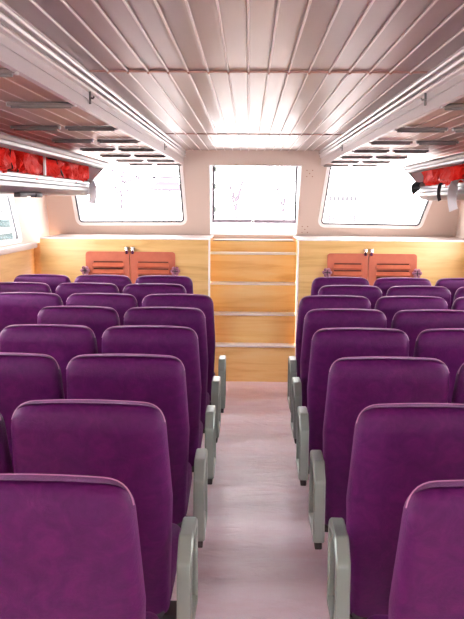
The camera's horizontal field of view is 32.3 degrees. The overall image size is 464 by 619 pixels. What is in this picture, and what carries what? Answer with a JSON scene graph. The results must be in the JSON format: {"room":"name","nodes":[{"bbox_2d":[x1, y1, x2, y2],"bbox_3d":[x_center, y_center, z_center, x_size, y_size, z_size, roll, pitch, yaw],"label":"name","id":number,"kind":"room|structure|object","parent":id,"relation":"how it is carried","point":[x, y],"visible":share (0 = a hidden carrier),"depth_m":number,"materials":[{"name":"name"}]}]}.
{"room":"ship interior","nodes":[
{"label":"ship interior","id":0,"kind":"room"},
{"bbox_2d":[0,195,49,281],"bbox_3d":[-2.009,0.052,3.632,0.080,2.300,9.900,1,8,1],"label":"wall","id":1,"kind":"structure","parent":0,"point":[32,213],"depth_m":7.39,"materials":[{"name":"beige paint"}]},
{"bbox_2d":[0,195,21,245],"bbox_3d":[-1.952,-0.809,6.457,0.064,0.613,1.570,1,8,1],"label":"window","id":2,"kind":"structure","parent":1,"relation":"in","point":[9,199],"depth_m":7.06,"materials":[{"name":"white paint"}]},
{"bbox_2d":[0,242,37,255],"bbox_3d":[-1.970,-0.019,3.168,0.055,0.055,9.000,1,8,1],"label":"trim","id":3,"kind":"structure","parent":1,"relation":"attached to","point":[21,247],"depth_m":6.97,"materials":[{"name":"grey paint"}]},
{"bbox_2d":[0,131,109,197],"bbox_3d":[-1.488,-0.719,3.923,0.974,0.322,4.704,1,8,1],"label":"luggage rack","id":4,"kind":"object","parent":1,"relation":"attached to","point":[18,184],"visible":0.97,"depth_m":4.64,"materials":[{"name":"silver metal"}]},
{"bbox_2d":[0,147,15,172],"bbox_3d":[-1.370,-0.761,4.046,0.513,0.326,0.640,1,8,1],"label":"jacket","id":5,"kind":"object","parent":4,"relation":"on","point":[7,156],"visible":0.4,"depth_m":4.07,"materials":[{"name":"red fabric"}]},
{"bbox_2d":[13,150,42,179],"bbox_3d":[-1.358,-0.829,4.563,0.497,0.339,0.660,1,8,1],"label":"jacket","id":6,"kind":"object","parent":4,"relation":"on","point":[25,162],"visible":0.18,"depth_m":4.47,"materials":[{"name":"red fabric"}]},
{"bbox_2d":[0,193,76,195],"bbox_3d":[-1.594,-0.587,3.941,0.765,0.014,4.700,1,8,1],"label":"shelf","id":7,"kind":"object","parent":4,"relation":"attached to","point":[14,194],"depth_m":5.31,"materials":[{"name":"grey metal"}]},
{"bbox_2d":[36,155,64,177],"bbox_3d":[-1.341,-0.913,5.156,0.507,0.325,0.584,1,8,1],"label":"jacket","id":8,"kind":"object","parent":4,"relation":"on","point":[53,169],"visible":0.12,"depth_m":5.08,"materials":[{"name":"red fabric"}]},
{"bbox_2d":[46,164,88,195],"bbox_3d":[-1.330,-1.010,5.974,0.486,0.322,0.526,1,8,1],"label":"jacket","id":9,"kind":"object","parent":4,"relation":"on","point":[83,170],"visible":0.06,"depth_m":5.92,"materials":[{"name":"red fabric"}]},
{"bbox_2d":[60,161,78,182],"bbox_3d":[-1.330,-0.967,5.578,0.500,0.313,0.538,1,8,1],"label":"jacket","id":10,"kind":"object","parent":4,"relation":"on","point":[70,170],"visible":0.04,"depth_m":5.49,"materials":[{"name":"red fabric"}]},
{"bbox_2d":[88,179,96,203],"bbox_3d":[-1.087,-0.904,6.119,0.096,0.191,0.057,1,8,1],"label":"strap","id":11,"kind":"object","parent":4,"relation":"hanging from","point":[92,187],"visible":0.9,"depth_m":6.13,"materials":[{"name":"white fabric"}]},
{"bbox_2d":[34,243,40,273],"bbox_3d":[-1.854,0.009,7.711,0.105,1.300,0.040,1,8,1],"label":"wall","id":12,"kind":"structure","parent":0,"point":[37,258],"depth_m":7.62,"materials":[{"name":"brown wood"}]},
{"bbox_2d":[0,65,176,163],"bbox_3d":[-1.311,-0.835,3.269,1.453,0.034,9.445,1,8,1],"label":"ceiling","id":13,"kind":"structure","parent":0,"point":[16,88],"depth_m":3.85,"materials":[{"name":"beige metal"}]},
{"bbox_2d":[0,68,18,76],"bbox_3d":[-0.731,-0.666,2.247,0.262,0.024,0.037,1,8,1],"label":"ceiling bar","id":14,"kind":"object","parent":13,"relation":"attached to","point":[4,72],"visible":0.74,"depth_m":2.23,"materials":[{"name":"grey metal"}]},
{"bbox_2d":[10,125,60,130],"bbox_3d":[-0.971,-0.897,3.957,0.249,0.024,0.037,1,8,1],"label":"ceiling bar","id":15,"kind":"object","parent":13,"relation":"attached to","point":[16,128],"visible":1,"depth_m":3.94,"materials":[{"name":"grey metal"}]},
{"bbox_2d":[6,101,76,108],"bbox_3d":[-0.715,-0.767,3.000,0.262,0.024,0.037,1,8,1],"label":"ceiling bar","id":16,"kind":"object","parent":13,"relation":"attached to","point":[56,105],"visible":0.83,"depth_m":2.98,"materials":[{"name":"grey metal"}]},
{"bbox_2d":[52,139,93,142],"bbox_3d":[-0.954,-1.009,4.789,0.249,0.024,0.037,1,8,1],"label":"ceiling bar","id":17,"kind":"object","parent":13,"relation":"attached to","point":[53,140],"visible":1,"depth_m":4.77,"materials":[{"name":"grey metal"}]},
{"bbox_2d":[65,126,117,130],"bbox_3d":[-0.695,-0.895,3.952,0.262,0.024,0.037,1,8,1],"label":"ceiling bar","id":18,"kind":"object","parent":13,"relation":"attached to","point":[69,128],"visible":0.88,"depth_m":3.94,"materials":[{"name":"grey metal"}]},
{"bbox_2d":[80,148,115,150],"bbox_3d":[-0.937,-1.116,5.582,0.249,0.024,0.037,1,8,1],"label":"ceiling bar","id":19,"kind":"object","parent":13,"relation":"attached to","point":[82,149],"visible":1,"depth_m":5.57,"materials":[{"name":"grey metal"}]},
{"bbox_2d":[100,154,131,156],"bbox_3d":[-0.921,-1.217,6.335,0.249,0.024,0.037,1,8,1],"label":"ceiling bar","id":20,"kind":"object","parent":13,"relation":"attached to","point":[101,155],"visible":1,"depth_m":6.32,"materials":[{"name":"grey metal"}]},
{"bbox_2d":[97,139,140,142],"bbox_3d":[-0.677,-1.006,4.784,0.262,0.024,0.037,1,8,1],"label":"ceiling bar","id":21,"kind":"object","parent":13,"relation":"attached to","point":[98,140],"visible":0.82,"depth_m":4.77,"materials":[{"name":"grey metal"}]},
{"bbox_2d":[116,159,143,161],"bbox_3d":[-0.905,-1.318,7.088,0.249,0.024,0.037,1,8,1],"label":"ceiling bar","id":22,"kind":"object","parent":13,"relation":"attached to","point":[118,160],"visible":1,"depth_m":7.08,"materials":[{"name":"grey metal"}]},
{"bbox_2d":[118,148,155,151],"bbox_3d":[-0.660,-1.113,5.577,0.262,0.024,0.037,1,8,1],"label":"ceiling bar","id":23,"kind":"object","parent":13,"relation":"attached to","point":[119,149],"visible":0.86,"depth_m":5.57,"materials":[{"name":"grey metal"}]},
{"bbox_2d":[128,163,153,165],"bbox_3d":[-0.889,-1.414,7.802,0.249,0.024,0.037,1,8,1],"label":"ceiling bar","id":24,"kind":"object","parent":13,"relation":"attached to","point":[130,164],"visible":1,"depth_m":7.79,"materials":[{"name":"grey metal"}]},
{"bbox_2d":[134,154,166,157],"bbox_3d":[-0.644,-1.214,6.330,0.262,0.024,0.037,1,8,1],"label":"ceiling bar","id":25,"kind":"object","parent":13,"relation":"attached to","point":[135,155],"visible":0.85,"depth_m":6.32,"materials":[{"name":"grey metal"}]},
{"bbox_2d":[146,159,175,161],"bbox_3d":[-0.628,-1.315,7.083,0.262,0.024,0.037,1,8,1],"label":"ceiling bar","id":26,"kind":"object","parent":13,"relation":"attached to","point":[147,160],"visible":0.84,"depth_m":7.07,"materials":[{"name":"grey metal"}]},
{"bbox_2d":[156,163,180,165],"bbox_3d":[-0.613,-1.411,7.796,0.262,0.024,0.037,1,8,1],"label":"ceiling bar","id":27,"kind":"object","parent":13,"relation":"attached to","point":[157,164],"visible":0.92,"depth_m":7.79,"materials":[{"name":"grey metal"}]},
{"bbox_2d":[1,0,463,150],"bbox_3d":[0.101,-0.950,3.198,1.330,0.038,9.395,1,8,1],"label":"ceiling","id":28,"kind":"structure","parent":0,"point":[167,35],"depth_m":2.74,"materials":[{"name":"silver metal"}]},
{"bbox_2d":[166,133,341,135],"bbox_3d":[0.155,-1.305,5.958,1.319,0.018,0.016,1,8,1],"label":"trim","id":29,"kind":"structure","parent":28,"relation":"attached to","point":[166,133],"depth_m":5.95,"materials":[{"name":"brown"}]},
{"bbox_2d":[89,70,426,74],"bbox_3d":[0.094,-0.921,3.104,1.319,0.018,0.016,1,8,1],"label":"trim","id":30,"kind":"structure","parent":28,"relation":"attached to","point":[109,71],"depth_m":3.10,"materials":[{"name":"brown"}]},
{"bbox_2d":[170,381,329,618],"bbox_3d":[0.094,1.236,3.797,4.380,0.060,10.000,1,8,1],"label":"floor","id":31,"kind":"structure","parent":0,"point":[258,558],"depth_m":4.24,"materials":[{"name":"pink plastic"}]},
{"bbox_2d":[0,413,13,473],"bbox_3d":[-0.922,0.781,2.755,0.490,1.105,0.644,1,8,2],"label":"passenger seat","id":32,"kind":"object","parent":31,"relation":"on","point":[6,466],"visible":0.08,"depth_m":2.44,"materials":[{"name":"purple fabric"}]},
{"bbox_2d":[0,282,51,292],"bbox_3d":[-1.563,0.309,6.227,0.490,1.105,0.644,1,8,1],"label":"passenger seat","id":33,"kind":"object","parent":31,"relation":"on","point":[4,286],"visible":0.14,"depth_m":5.85,"materials":[{"name":"purple fabric"}]},
{"bbox_2d":[0,292,62,332],"bbox_3d":[-1.341,0.399,5.574,0.490,1.105,0.644,1,8,1],"label":"passenger seat","id":34,"kind":"object","parent":31,"relation":"on","point":[16,308],"visible":0.31,"depth_m":5.21,"materials":[{"name":"purple fabric"}]},
{"bbox_2d":[0,352,64,470],"bbox_3d":[-0.913,0.682,3.488,0.490,1.105,0.644,0,8,0],"label":"passenger seat","id":35,"kind":"object","parent":31,"relation":"on","point":[24,377],"visible":0.23,"depth_m":3.12,"materials":[{"name":"purple fabric"}]},
{"bbox_2d":[14,274,70,293],"bbox_3d":[-1.543,0.224,6.859,0.490,1.105,0.644,1,8,1],"label":"passenger seat","id":36,"kind":"object","parent":31,"relation":"on","point":[53,280],"visible":0.17,"depth_m":6.49,"materials":[{"name":"purple fabric"}]},
{"bbox_2d":[0,324,97,398],"bbox_3d":[-0.893,0.584,4.221,0.490,1.105,0.644,1,8,1],"label":"passenger seat","id":37,"kind":"object","parent":31,"relation":"on","point":[63,342],"visible":0.23,"depth_m":3.85,"materials":[{"name":"purple fabric"}]},
{"bbox_2d":[37,306,119,353],"bbox_3d":[-0.875,0.491,4.910,0.490,1.105,0.644,1,8,1],"label":"passenger seat","id":38,"kind":"object","parent":31,"relation":"on","point":[97,318],"visible":0.24,"depth_m":4.53,"materials":[{"name":"purple fabric"}]},
{"bbox_2d":[0,473,158,618],"bbox_3d":[-0.410,0.874,2.089,0.558,1.105,0.644,1,8,1],"label":"passenger seat","id":39,"kind":"object","parent":31,"relation":"on","point":[70,548],"visible":1,"depth_m":1.74,"materials":[{"name":"purple fabric"}]},
{"bbox_2d":[146,611,158,618],"bbox_3d":[-0.444,0.993,2.216,0.456,0.137,0.425,1,8,1],"label":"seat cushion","id":40,"kind":"object","parent":39,"relation":"on","point":[149,615],"depth_m":2.37,"materials":[{"name":"purple fabric"}]},
{"bbox_2d":[56,282,118,305],"bbox_3d":[-1.065,0.313,6.227,0.490,1.105,0.644,0,8,1],"label":"passenger seat","id":41,"kind":"object","parent":31,"relation":"on","point":[64,290],"visible":0.2,"depth_m":5.85,"materials":[{"name":"purple fabric"}]},
{"bbox_2d":[66,293,137,325],"bbox_3d":[-0.844,0.404,5.560,0.490,1.105,0.644,1,8,2],"label":"passenger seat","id":42,"kind":"object","parent":31,"relation":"on","point":[120,302],"visible":0.16,"depth_m":5.18,"materials":[{"name":"purple fabric"}]},
{"bbox_2d":[74,275,131,293],"bbox_3d":[-1.052,0.228,6.859,0.490,1.105,0.644,0,8,1],"label":"passenger seat","id":43,"kind":"object","parent":31,"relation":"on","point":[120,281],"visible":0.09,"depth_m":6.48,"materials":[{"name":"purple fabric"}]},
{"bbox_2d":[11,399,197,618],"bbox_3d":[-0.394,0.785,2.751,0.558,1.105,0.644,1,8,2],"label":"passenger seat","id":44,"kind":"object","parent":31,"relation":"on","point":[126,442],"visible":0.55,"depth_m":2.41,"materials":[{"name":"purple fabric"}]},
{"bbox_2d":[170,523,179,599],"bbox_3d":[-0.425,0.904,2.878,0.456,0.137,0.425,1,8,2],"label":"seat cushion","id":45,"kind":"object","parent":44,"relation":"on","point":[175,528],"depth_m":2.85,"materials":[{"name":"purple fabric"}]},
{"bbox_2d":[80,247,179,283],"bbox_3d":[-0.955,0.048,7.544,0.934,1.273,0.062,1,8,1],"label":"cabinet","id":46,"kind":"object","parent":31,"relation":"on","point":[132,264],"visible":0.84,"depth_m":7.48,"materials":[{"name":"brown wood"}]},
{"bbox_2d":[66,354,207,547],"bbox_3d":[-0.384,0.687,3.482,0.558,1.105,0.644,0,8,1],"label":"passenger seat","id":47,"kind":"object","parent":31,"relation":"on","point":[158,380],"visible":0.52,"depth_m":3.13,"materials":[{"name":"purple fabric"}]},
{"bbox_2d":[186,462,191,513],"bbox_3d":[-0.418,0.806,3.608,0.456,0.137,0.425,0,8,1],"label":"seat cushion","id":48,"kind":"object","parent":47,"relation":"on","point":[189,465],"depth_m":3.61,"materials":[{"name":"purple fabric"}]},
{"bbox_2d":[123,283,185,306],"bbox_3d":[-0.567,0.320,6.202,0.490,1.105,0.644,1,8,1],"label":"passenger seat","id":49,"kind":"object","parent":31,"relation":"on","point":[139,291],"visible":0.17,"depth_m":5.83,"materials":[{"name":"purple fabric"}]},
{"bbox_2d":[102,325,215,484],"bbox_3d":[-0.361,0.589,4.207,0.558,1.105,0.644,1,8,1],"label":"passenger seat","id":50,"kind":"object","parent":31,"relation":"on","point":[181,342],"visible":0.39,"depth_m":3.85,"materials":[{"name":"purple fabric"}]},
{"bbox_2d":[199,421,202,447],"bbox_3d":[-0.394,0.708,4.335,0.456,0.137,0.425,1,8,1],"label":"seat cushion","id":51,"kind":"object","parent":50,"relation":"on","point":[201,425],"depth_m":4.36,"materials":[{"name":"purple fabric"}]},
{"bbox_2d":[135,275,192,293],"bbox_3d":[-0.550,0.234,6.837,0.490,1.105,0.644,1,8,1],"label":"passenger seat","id":52,"kind":"object","parent":31,"relation":"on","point":[185,281],"visible":0.15,"depth_m":6.46,"materials":[{"name":"purple fabric"}]},
{"bbox_2d":[124,307,220,442],"bbox_3d":[-0.346,0.497,4.895,0.558,1.105,0.644,1,8,1],"label":"passenger seat","id":53,"kind":"object","parent":31,"relation":"on","point":[193,318],"visible":0.38,"depth_m":4.54,"materials":[{"name":"purple fabric"}]},
{"bbox_2d":[206,392,209,407],"bbox_3d":[-0.378,0.616,5.022,0.456,0.137,0.425,1,8,1],"label":"seat cushion","id":54,"kind":"object","parent":53,"relation":"on","point":[208,397],"depth_m":5.09,"materials":[{"name":"purple fabric"}]},
{"bbox_2d":[142,294,225,412],"bbox_3d":[-0.320,0.409,5.549,0.558,1.105,0.644,1,8,1],"label":"passenger seat","id":55,"kind":"object","parent":31,"relation":"on","point":[202,302],"visible":0.31,"depth_m":5.20,"materials":[{"name":"purple fabric"}]},
{"bbox_2d":[210,238,295,381],"bbox_3d":[0.206,-0.020,7.939,0.860,1.325,0.812,1,8,1],"label":"staircase","id":56,"kind":"structure","parent":31,"relation":"on","point":[253,285],"depth_m":7.78,"materials":[{"name":"brown wood"}]},
{"bbox_2d":[287,295,370,411],"bbox_3d":[0.649,0.419,5.528,0.529,1.105,0.644,1,8,1],"label":"passenger seat","id":57,"kind":"object","parent":31,"relation":"on","point":[307,303],"visible":0.2,"depth_m":5.17,"materials":[{"name":"purple fabric"}]},
{"bbox_2d":[291,308,386,443],"bbox_3d":[0.624,0.506,4.877,0.529,1.105,0.644,0,8,1],"label":"passenger seat","id":58,"kind":"object","parent":31,"relation":"on","point":[315,319],"visible":0.3,"depth_m":4.52,"materials":[{"name":"purple fabric"}]},
{"bbox_2d":[311,277,369,294],"bbox_3d":[0.880,0.246,6.821,0.490,1.105,0.644,0,8,1],"label":"passenger seat","id":59,"kind":"object","parent":31,"relation":"on","point":[319,282],"visible":0.13,"depth_m":6.45,"materials":[{"name":"purple fabric"}]},
{"bbox_2d":[318,285,381,308],"bbox_3d":[0.867,0.333,6.180,0.490,1.105,0.644,1,8,2],"label":"passenger seat","id":60,"kind":"object","parent":31,"relation":"on","point":[373,293],"visible":0.15,"depth_m":5.80,"materials":[{"name":"purple fabric"}]},
{"bbox_2d":[296,327,408,485],"bbox_3d":[0.602,0.599,4.186,0.529,1.105,0.644,1,8,2],"label":"passenger seat","id":61,"kind":"object","parent":31,"relation":"on","point":[328,345],"visible":0.44,"depth_m":3.84,"materials":[{"name":"purple fabric"}]},
{"bbox_2d":[322,249,421,285],"bbox_3d":[1.299,0.069,7.499,0.924,1.273,0.062,1,8,1],"label":"cabinet","id":62,"kind":"object","parent":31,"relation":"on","point":[372,267],"visible":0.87,"depth_m":7.44,"materials":[{"name":"brown wood"}]},
{"bbox_2d":[308,356,448,549],"bbox_3d":[0.598,0.696,3.466,0.529,1.105,0.644,1,8,1],"label":"passenger seat","id":63,"kind":"object","parent":31,"relation":"on","point":[355,384],"visible":0.47,"depth_m":3.12,"materials":[{"name":"purple fabric"}]},
{"bbox_2d":[327,403,463,618],"bbox_3d":[0.591,0.794,2.737,0.529,1.105,0.644,1,8,2],"label":"passenger seat","id":64,"kind":"object","parent":31,"relation":"on","point":[397,448],"visible":0.66,"depth_m":2.42,"materials":[{"name":"purple fabric"}]},
{"bbox_2d":[373,277,431,296],"bbox_3d":[1.381,0.253,6.800,0.490,1.105,0.644,1,8,2],"label":"passenger seat","id":65,"kind":"object","parent":31,"relation":"on","point":[384,284],"visible":0.16,"depth_m":6.43,"materials":[{"name":"purple fabric"}]},
{"bbox_2d":[375,296,447,327],"bbox_3d":[1.165,0.423,5.522,0.490,1.105,0.644,1,8,1],"label":"passenger seat","id":66,"kind":"object","parent":31,"relation":"on","point":[389,305],"visible":0.15,"depth_m":5.15,"materials":[{"name":"purple fabric"}]},
{"bbox_2d":[367,480,463,618],"bbox_3d":[0.594,0.883,2.075,0.529,1.105,0.644,1,8,1],"label":"passenger seat","id":67,"kind":"object","parent":31,"relation":"on","point":[428,573],"visible":1,"depth_m":1.74,"materials":[{"name":"purple fabric"}]},
{"bbox_2d":[367,614,387,618],"bbox_3d":[0.615,1.002,2.201,0.456,0.137,0.425,1,8,1],"label":"seat cushion","id":68,"kind":"object","parent":67,"relation":"on","point":[377,616],"depth_m":2.37,"materials":[{"name":"purple fabric"}]},
{"bbox_2d":[386,286,450,309],"bbox_3d":[1.360,0.338,6.164,0.490,1.105,0.644,1,8,1],"label":"passenger seat","id":69,"kind":"object","parent":31,"relation":"on","point":[437,291],"visible":0.17,"depth_m":5.79,"materials":[{"name":"purple fabric"}]},
{"bbox_2d":[391,309,463,356],"bbox_3d":[1.140,0.512,4.863,0.490,1.105,0.644,0,8,0],"label":"passenger seat","id":70,"kind":"object","parent":31,"relation":"on","point":[413,322],"visible":0.23,"depth_m":4.49,"materials":[{"name":"purple fabric"}]},
{"bbox_2d":[413,328,463,402],"bbox_3d":[1.123,0.603,4.182,0.490,1.105,0.644,1,8,1],"label":"passenger seat","id":71,"kind":"object","parent":31,"relation":"on","point":[446,345],"visible":0.32,"depth_m":3.82,"materials":[{"name":"purple fabric"}]},
{"bbox_2d":[435,278,463,309],"bbox_3d":[1.876,0.257,6.795,0.490,1.105,0.644,1,8,1],"label":"passenger seat","id":72,"kind":"object","parent":31,"relation":"on","point":[452,284],"visible":0.15,"depth_m":6.42,"materials":[{"name":"purple fabric"}]},
{"bbox_2d":[451,363,463,403],"bbox_3d":[1.115,0.702,3.443,0.490,1.105,0.644,1,8,1],"label":"passenger seat","id":73,"kind":"object","parent":31,"relation":"on","point":[458,392],"visible":0.16,"depth_m":3.11,"materials":[{"name":"purple fabric"}]},
{"bbox_2d":[451,297,463,309],"bbox_3d":[1.664,0.427,5.517,0.490,1.105,0.644,1,8,1],"label":"passenger seat","id":74,"kind":"object","parent":31,"relation":"on","point":[458,304],"visible":0.09,"depth_m":5.15,"materials":[{"name":"purple fabric"}]},
{"bbox_2d":[453,287,463,301],"bbox_3d":[1.860,0.343,6.157,0.490,1.105,0.644,1,8,1],"label":"passenger seat","id":75,"kind":"object","parent":31,"relation":"on","point":[460,291],"visible":0.12,"depth_m":5.80,"materials":[{"name":"purple fabric"}]},
{"bbox_2d":[40,234,463,356],"bbox_3d":[0.245,-0.059,8.099,4.075,1.361,1.123,1,8,1],"label":"wall","id":76,"kind":"structure","parent":0,"point":[438,258],"depth_m":7.49,"materials":[{"name":"brown wood"}]},
{"bbox_2d":[46,150,459,240],"bbox_3d":[0.203,-1.043,8.139,4.280,1.300,0.493,1,8,1],"label":"wall","id":77,"kind":"structure","parent":0,"point":[439,222],"depth_m":8.12,"materials":[{"name":"beige paint"}]},
{"bbox_2d":[0,0,185,164],"bbox_3d":[-0.571,-0.887,3.229,0.042,0.181,9.412,1,8,1],"label":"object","id":78,"kind":"structure","parent":77,"relation":"attached to","point":[24,49],"depth_m":2.79,"materials":[{"name":"grey metal"}]},
{"bbox_2d":[71,165,186,225],"bbox_3d":[-1.054,-1.185,8.093,1.194,0.681,0.302,1,8,1],"label":"window","id":79,"kind":"structure","parent":77,"relation":"in","point":[76,208],"depth_m":8.19,"materials":[{"name":"white paint"}]},
{"bbox_2d":[209,165,301,234],"bbox_3d":[0.236,-1.164,8.245,0.928,0.788,0.585,1,8,1],"label":"window","id":80,"kind":"structure","parent":77,"relation":"in","point":[217,226],"depth_m":8.40,"materials":[{"name":"white paint"}]},
{"bbox_2d":[318,167,431,228],"bbox_3d":[1.494,-1.155,8.045,1.231,0.691,0.305,1,8,1],"label":"window","id":81,"kind":"structure","parent":77,"relation":"in","point":[427,205],"depth_m":8.15,"materials":[{"name":"white paint"}]},
{"bbox_2d":[319,46,463,165],"bbox_3d":[0.772,-0.874,3.202,0.042,0.181,9.412,1,8,1],"label":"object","id":82,"kind":"structure","parent":77,"relation":"attached to","point":[443,84],"depth_m":3.50,"materials":[{"name":"grey metal"}]},
{"bbox_2d":[328,97,463,165],"bbox_3d":[1.514,-0.808,3.212,1.457,0.034,9.445,1,8,1],"label":"ceiling","id":83,"kind":"structure","parent":0,"point":[440,118],"depth_m":4.75,"materials":[{"name":"beige metal"}]},
{"bbox_2d":[322,164,348,166],"bbox_3d":[1.007,-1.396,7.764,0.262,0.024,0.037,1,8,1],"label":"ceiling bar","id":84,"kind":"object","parent":83,"relation":"attached to","point":[326,165],"visible":0.9,"depth_m":7.76,"materials":[{"name":"grey metal"}]},
{"bbox_2d":[330,161,359,162],"bbox_3d":[0.991,-1.300,7.050,0.262,0.024,0.037,1,8,1],"label":"ceiling bar","id":85,"kind":"object","parent":83,"relation":"attached to","point":[332,161],"visible":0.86,"depth_m":7.04,"materials":[{"name":"grey metal"}]},
{"bbox_2d":[339,156,372,158],"bbox_3d":[0.975,-1.198,6.297,0.262,0.024,0.037,1,8,1],"label":"ceiling bar","id":86,"kind":"object","parent":83,"relation":"attached to","point":[342,157],"visible":0.91,"depth_m":6.28,"materials":[{"name":"grey metal"}]},
{"bbox_2d":[351,149,389,152],"bbox_3d":[0.959,-1.097,5.544,0.262,0.024,0.037,1,8,1],"label":"ceiling bar","id":87,"kind":"object","parent":83,"relation":"attached to","point":[356,150],"visible":0.86,"depth_m":5.53,"materials":[{"name":"grey metal"}]},
{"bbox_2d":[362,161,389,163],"bbox_3d":[1.268,-1.297,7.045,0.249,0.024,0.037,1,8,1],"label":"ceiling bar","id":88,"kind":"object","parent":83,"relation":"attached to","point":[364,162],"visible":1,"depth_m":7.03,"materials":[{"name":"grey metal"}]},
{"bbox_2d":[368,141,412,144],"bbox_3d":[0.943,-0.991,4.752,0.262,0.024,0.037,1,8,1],"label":"ceiling bar","id":89,"kind":"object","parent":83,"relation":"attached to","point":[372,142],"visible":0.87,"depth_m":4.74,"materials":[{"name":"grey metal"}]},
{"bbox_2d":[375,156,406,158],"bbox_3d":[1.252,-1.196,6.292,0.249,0.024,0.037,1,8,1],"label":"ceiling bar","id":90,"kind":"object","parent":83,"relation":"attached to","point":[377,157],"visible":1,"depth_m":6.28,"materials":[{"name":"grey metal"}]},
{"bbox_2d":[392,149,428,152],"bbox_3d":[1.236,-1.095,5.539,0.249,0.024,0.037,1,8,1],"label":"ceiling bar","id":91,"kind":"object","parent":83,"relation":"attached to","point":[393,150],"visible":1,"depth_m":5.52,"materials":[{"name":"grey metal"}]},
{"bbox_2d":[394,127,447,132],"bbox_3d":[0.925,-0.879,3.919,0.262,0.024,0.037,1,8,1],"label":"ceiling bar","id":92,"kind":"object","parent":83,"relation":"attached to","point":[402,129],"visible":0.91,"depth_m":3.90,"materials":[{"name":"grey metal"}]},
{"bbox_2d":[416,141,458,144],"bbox_3d":[1.219,-0.988,4.746,0.249,0.024,0.037,1,8,1],"label":"ceiling bar","id":93,"kind":"object","parent":83,"relation":"attached to","point":[417,142],"visible":1,"depth_m":4.73,"materials":[{"name":"grey metal"}]},
{"bbox_2d":[440,104,463,109],"bbox_3d":[0.905,-0.751,2.968,0.262,0.024,0.037,1,8,1],"label":"ceiling bar","id":94,"kind":"object","parent":83,"relation":"attached to","point":[449,106],"visible":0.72,"depth_m":2.96,"materials":[{"name":"grey metal"}]},
{"bbox_2d":[452,128,463,132],"bbox_3d":[1.201,-0.876,3.914,0.249,0.024,0.037,1,8,1],"label":"ceiling bar","id":95,"kind":"object","parent":83,"relation":"attached to","point":[456,130],"visible":1,"depth_m":3.90,"materials":[{"name":"grey metal"}]},
{"bbox_2d":[456,201,463,237],"bbox_3d":[2.220,0.093,3.548,0.060,2.300,9.900,1,8,1],"label":"wall","id":96,"kind":"structure","parent":0,"point":[460,223],"depth_m":8.01,"materials":[{"name":"beige paint"}]},
{"bbox_2d":[402,152,463,200],"bbox_3d":[1.734,-0.670,3.861,0.939,0.322,4.704,1,8,1],"label":"luggage rack","id":97,"kind":"object","parent":96,"relation":"attached to","point":[429,193],"visible":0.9,"depth_m":5.46,"materials":[{"name":"silver metal"}]},
{"bbox_2d":[411,182,423,194],"bbox_3d":[1.425,-0.927,6.122,0.102,0.104,0.070,1,8,1],"label":"strap","id":98,"kind":"object","parent":97,"relation":"hanging from","point":[415,187],"visible":0.94,"depth_m":6.13,"materials":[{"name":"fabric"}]},
{"bbox_2d":[421,168,442,185],"bbox_3d":[1.663,-0.970,5.861,0.502,0.300,0.709,1,8,1],"label":"jacket","id":99,"kind":"object","parent":97,"relation":"on","point":[431,177],"visible":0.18,"depth_m":5.78,"materials":[{"name":"red fabric"}]},
{"bbox_2d":[437,183,442,200],"bbox_3d":[1.431,-0.801,5.415,0.084,0.138,0.031,2,8,10],"label":"strap","id":100,"kind":"object","parent":97,"relation":"hanging from","point":[440,184],"visible":0.75,"depth_m":5.43,"materials":[{"name":"black fabric"}]},
{"bbox_2d":[439,164,463,185],"bbox_3d":[1.652,-0.900,5.310,0.504,0.290,0.613,1,8,1],"label":"jacket","id":101,"kind":"object","parent":97,"relation":"on","point":[447,174],"visible":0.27,"depth_m":5.18,"materials":[{"name":"red fabric"}]},
{"bbox_2d":[447,179,463,211],"bbox_3d":[1.410,-0.715,5.029,0.096,0.204,0.073,1,8,1],"label":"strap","id":102,"kind":"object","parent":97,"relation":"hanging from","point":[453,187],"visible":1,"depth_m":5.04,"materials":[{"name":"white fabric"}]},
{"label":"outside","id":103,"kind":"structure","parent":0,"visible":0},
{"bbox_2d":[81,216,418,223],"bbox_3d":[1.347,-6.342,64.466,120.000,0.200,110.500,1,8,1],"label":"ground","id":104,"kind":"structure","parent":103,"point":[84,218],"depth_m":103.03,"materials":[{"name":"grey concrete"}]},
{"bbox_2d":[0,195,13,239],"bbox_3d":[-5.642,-1.445,16.073,1.650,2.900,12.000,1,8,1],"label":"ferry","id":105,"kind":"object","parent":104,"relation":"on","point":[6,232],"visible":0.09,"depth_m":17.02,"materials":[{"name":"grey"}]},
{"bbox_2d":[94,164,148,220],"bbox_3d":[-5.854,-5.922,43.997,4.150,4.330,2.498,-7,10,-43],"label":"tree","id":106,"kind":"object","parent":104,"relation":"on","point":[125,181],"visible":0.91,"depth_m":43.54,"materials":[{"name":"grey plant"}]},
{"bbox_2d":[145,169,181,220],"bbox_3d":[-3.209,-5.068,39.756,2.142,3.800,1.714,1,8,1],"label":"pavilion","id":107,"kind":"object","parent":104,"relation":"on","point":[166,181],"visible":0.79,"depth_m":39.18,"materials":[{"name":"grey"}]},
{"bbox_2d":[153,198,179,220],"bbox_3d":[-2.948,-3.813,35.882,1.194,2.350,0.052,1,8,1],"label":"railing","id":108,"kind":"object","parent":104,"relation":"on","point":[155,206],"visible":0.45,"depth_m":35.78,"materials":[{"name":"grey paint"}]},
{"bbox_2d":[222,167,257,218],"bbox_3d":[0.388,-5.130,40.007,1.831,3.912,1.818,1,8,1],"label":"tree","id":109,"kind":"object","parent":104,"relation":"on","point":[234,196],"visible":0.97,"depth_m":39.58,"materials":[{"name":"grey plant"}]},
{"bbox_2d":[266,167,294,219],"bbox_3d":[2.705,-5.458,41.822,1.520,4.109,1.576,8,11,44],"label":"tree","id":110,"kind":"object","parent":104,"relation":"on","point":[284,203],"visible":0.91,"depth_m":41.55,"materials":[{"name":"grey plant"}]},
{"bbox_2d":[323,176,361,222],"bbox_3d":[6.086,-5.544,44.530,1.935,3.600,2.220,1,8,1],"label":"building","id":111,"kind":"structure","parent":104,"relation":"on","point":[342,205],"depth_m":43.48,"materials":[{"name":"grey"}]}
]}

